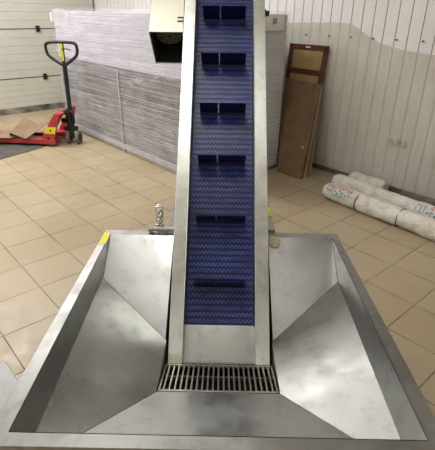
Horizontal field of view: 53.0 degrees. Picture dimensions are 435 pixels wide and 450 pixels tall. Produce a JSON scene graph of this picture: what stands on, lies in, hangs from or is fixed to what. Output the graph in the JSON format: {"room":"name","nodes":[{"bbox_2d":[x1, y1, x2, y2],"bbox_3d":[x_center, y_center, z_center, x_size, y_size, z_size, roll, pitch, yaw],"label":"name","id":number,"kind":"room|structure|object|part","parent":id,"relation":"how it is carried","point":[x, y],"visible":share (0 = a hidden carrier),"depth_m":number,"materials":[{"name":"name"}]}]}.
{"room":"factory floor","nodes":[
{"label":"factory floor","id":0,"kind":"room"},
{"bbox_2d":[0,107,434,415],"bbox_3d":[-1.299,1.015,1.619,8.800,0.080,12.600,-21,33,-37],"label":"floor","id":1,"kind":"structure","parent":0,"point":[58,201],"depth_m":3.54,"materials":[{"name":"tile"}]},
{"bbox_2d":[0,362,17,411],"bbox_3d":[-0.962,0.793,1.704,0.400,0.250,0.266,-22,34,-38],"label":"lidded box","id":2,"kind":"object","parent":1,"relation":"on","point":[8,380],"visible":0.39,"depth_m":1.75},
{"bbox_2d":[0,142,47,159],"bbox_3d":[-2.999,-0.908,5.384,1.620,0.006,1.370,1,26,0],"label":"floor mat","id":3,"kind":"object","parent":1,"relation":"on","point":[7,150],"visible":0.5,"depth_m":5.51,"materials":[{"name":"grey rubber"}]},
{"bbox_2d":[0,40,82,144],"bbox_3d":[-2.427,-1.705,5.601,1.552,1.258,0.540,3,26,6],"label":"truck","id":4,"kind":"object","parent":1,"relation":"on","point":[52,135],"visible":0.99,"depth_m":5.57,"materials":[{"name":"red paint"}]},
{"bbox_2d":[0,130,16,137],"bbox_3d":[-2.815,-1.195,5.715,0.600,0.036,0.320,-1,26,-4],"label":"flattened cardboard","id":5,"kind":"object","parent":4,"relation":"on","point":[3,134],"visible":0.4,"depth_m":5.68,"materials":[{"name":"beige cardboard"}]},
{"bbox_2d":[0,123,45,132],"bbox_3d":[-2.726,-1.333,6.009,0.950,0.036,0.301,5,27,9],"label":"flattened cardboard","id":6,"kind":"object","parent":4,"relation":"on","point":[3,127],"visible":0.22,"depth_m":6.04,"materials":[{"name":"beige cardboard"}]},
{"bbox_2d":[10,117,49,138],"bbox_3d":[-2.413,-1.268,5.655,0.596,0.224,0.317,-1,26,-4],"label":"flattened cardboard","id":7,"kind":"object","parent":4,"relation":"on","point":[27,126],"visible":0.86,"depth_m":5.63,"materials":[{"name":"beige cardboard"}]},
{"bbox_3d":[-2.080,-1.325,5.744,0.304,0.398,0.530,3,26,6],"label":"tower plate","id":8,"kind":"part","parent":4,"relation":"part of","materials":[{"name":"red paint"}]},
{"bbox_2d":[50,11,287,173],"bbox_3d":[-0.774,-1.776,5.397,1.072,1.604,3.316,-21,33,-37],"label":"panels","id":9,"kind":"object","parent":1,"relation":"on","point":[127,101],"visible":0.61,"depth_m":4.92,"materials":[{"name":"white plastic"}]},
{"bbox_3d":[-1.171,-0.986,5.415,0.015,0.060,3.240,-21,33,-37],"label":"rail","id":10,"kind":"part","parent":9,"relation":"part of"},
{"bbox_3d":[0.291,-1.236,4.308,1.010,1.520,0.026,-21,33,-37],"label":"panel","id":11,"kind":"part","parent":9,"relation":"part of","materials":[{"name":"white plastic"}]},
{"bbox_2d":[0,0,434,449],"bbox_3d":[0.020,-0.333,1.796,1.024,2.212,2.260,1,26,0],"label":"conveyor","id":12,"kind":"object","parent":1,"relation":"on","point":[212,327],"visible":1,"depth_m":1.61,"materials":[{"name":"silver metal"}]},
{"bbox_3d":[-0.232,0.018,1.846,0.114,0.036,0.033,1,26,0],"label":"pivot rod","id":13,"kind":"part","parent":12,"relation":"part of","materials":[{"name":"metal"}]},
{"bbox_3d":[-0.227,-1.048,2.119,0.155,0.448,0.225,1,-16,0],"label":"motor","id":14,"kind":"part","parent":12,"relation":"part of","materials":[{"name":"paint"}]},
{"bbox_3d":[-0.227,-1.060,2.114,0.123,0.328,0.123,1,-16,0],"label":"motor","id":15,"kind":"part","parent":12,"relation":"part of","materials":[{"name":"black paint"}]},
{"bbox_2d":[157,32,180,43],"bbox_3d":[-0.230,-0.897,2.068,0.116,0.006,0.116,1,-16,0],"label":"fan grille","id":16,"kind":"object","parent":12,"relation":"attached to","point":[169,38],"depth_m":2.08,"materials":[{"name":"metal"}]},
{"bbox_3d":[-0.195,-0.042,2.024,0.040,0.040,0.336,1,26,0],"label":"frame arm","id":17,"kind":"part","parent":12,"relation":"part of","materials":[{"name":"silver metal"}]},
{"bbox_3d":[-0.154,0.478,1.565,0.044,0.028,0.009,1,-16,0],"label":"bolt plate","id":18,"kind":"part","parent":12,"relation":"part of","materials":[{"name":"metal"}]},
{"bbox_3d":[-0.131,-0.614,1.953,0.052,2.350,0.156,1,-16,0],"label":"rail","id":19,"kind":"part","parent":12,"relation":"part of","materials":[{"name":"silver metal"}]},
{"bbox_3d":[0.006,0.447,1.636,0.263,0.140,0.088,1,-16,0],"label":"tail plate","id":20,"kind":"part","parent":12,"relation":"part of","materials":[{"name":"silver metal"}]},
{"bbox_2d":[157,363,279,393],"bbox_3d":[0.004,0.529,1.572,0.388,0.187,0.366,1,26,0],"label":"grate","id":21,"kind":"object","parent":12,"relation":"on","point":[172,378],"depth_m":1.51,"materials":[{"name":"metal"}]},
{"bbox_3d":[0.183,-0.609,1.951,0.052,2.350,0.156,1,-16,0],"label":"rail","id":22,"kind":"part","parent":12,"relation":"part of","materials":[{"name":"silver metal"}]},
{"bbox_3d":[0.229,-0.035,2.021,0.040,0.040,0.336,1,26,0],"label":"frame arm","id":23,"kind":"part","parent":12,"relation":"part of","materials":[{"name":"silver metal"}]},
{"bbox_2d":[277,78,320,179],"bbox_3d":[0.815,-1.048,4.709,0.327,0.949,0.584,-21,33,-37],"label":"board","id":24,"kind":"object","parent":1,"relation":"on","point":[300,99],"visible":1,"depth_m":4.67,"materials":[{"name":"brown wood"}]},
{"bbox_2d":[277,43,329,162],"bbox_3d":[0.890,-1.282,4.789,0.184,1.294,0.498,-21,33,-37],"label":"framed panel","id":25,"kind":"object","parent":1,"relation":"on","point":[306,62],"visible":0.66,"depth_m":4.62,"materials":[{"name":"brown paint"}]},
{"bbox_3d":[0.749,-1.353,4.933,0.024,1.301,0.070,-13,29,-40],"label":"frame rail","id":26,"kind":"part","parent":25,"relation":"part of","materials":[{"name":"brown paint"}]},
{"bbox_3d":[0.927,-1.638,4.652,0.024,0.060,0.431,-13,29,-40],"label":"frame rail","id":27,"kind":"part","parent":25,"relation":"part of","materials":[{"name":"brown paint"}]},
{"bbox_3d":[0.955,-1.861,4.561,0.024,0.050,0.498,-13,29,-40],"label":"frame rail","id":28,"kind":"part","parent":25,"relation":"part of","materials":[{"name":"brown paint"}]},
{"bbox_3d":[1.033,-1.207,4.644,0.024,1.300,0.063,-13,29,-40],"label":"frame rail","id":29,"kind":"part","parent":25,"relation":"part of","materials":[{"name":"brown paint"}]},
{"bbox_2d":[302,85,322,177],"bbox_3d":[0.861,-1.044,4.721,0.261,0.929,0.552,-21,33,-37],"label":"board","id":30,"kind":"object","parent":1,"relation":"on","point":[305,168],"visible":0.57,"depth_m":4.60,"materials":[{"name":"brown wood"}]},
{"bbox_2d":[306,86,322,176],"bbox_3d":[0.893,-1.056,4.735,0.221,0.938,0.568,-21,33,-37],"label":"board","id":31,"kind":"object","parent":1,"relation":"on","point":[315,131],"visible":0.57,"depth_m":4.63,"materials":[{"name":"brown wood"}]},
{"bbox_2d":[348,171,388,189],"bbox_3d":[1.500,-0.424,4.360,0.147,0.146,0.401,-18,32,-33],"label":"roll","id":32,"kind":"object","parent":1,"relation":"on","point":[375,181],"visible":0.48,"depth_m":4.29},
{"bbox_2d":[322,183,434,241],"bbox_3d":[1.555,-0.045,3.569,0.175,0.168,1.673,-18,32,-34],"label":"roll","id":33,"kind":"object","parent":1,"relation":"on","point":[422,225],"visible":1,"depth_m":3.67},
{"bbox_2d":[331,174,434,218],"bbox_3d":[1.708,-0.130,3.744,0.173,0.166,1.767,-17,31,-32],"label":"roll","id":34,"kind":"object","parent":1,"relation":"on","point":[426,209],"visible":0.64,"depth_m":3.90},
{"bbox_2d":[400,190,434,205],"bbox_3d":[2.184,-0.092,3.799,0.060,0.060,1.240,-21,33,-37],"label":"plank","id":35,"kind":"object","parent":1,"relation":"on","point":[403,193],"visible":0.65,"depth_m":4.08,"materials":[{"name":"wood"}]},
{"bbox_2d":[94,0,434,198],"bbox_3d":[2.031,-1.900,3.347,0.164,3.700,12.700,-21,33,-37],"label":"wall","id":36,"kind":"structure","parent":0,"point":[376,118],"depth_m":4.21,"materials":[{"name":"plastic"}]},
{"bbox_2d":[312,162,434,199],"bbox_3d":[1.927,-0.261,4.147,0.015,0.050,12.400,-21,33,-37],"label":"baseboard","id":37,"kind":"structure","parent":36,"relation":"attached to","point":[318,166],"depth_m":4.75,"materials":[{"name":"black plastic"}]},
{"bbox_3d":[-5.423,-2.809,5.002,8.800,3.700,0.070,-21,33,-37],"label":"wall","id":38,"kind":"structure","parent":0,"visible":0},
{"bbox_2d":[0,0,92,115],"bbox_3d":[-4.788,-2.892,5.471,6.960,3.450,0.085,-21,33,-37],"label":"door","id":39,"kind":"structure","parent":38,"relation":"in","point":[30,81],"depth_m":7.19,"materials":[{"name":"white metal"}]}
]}

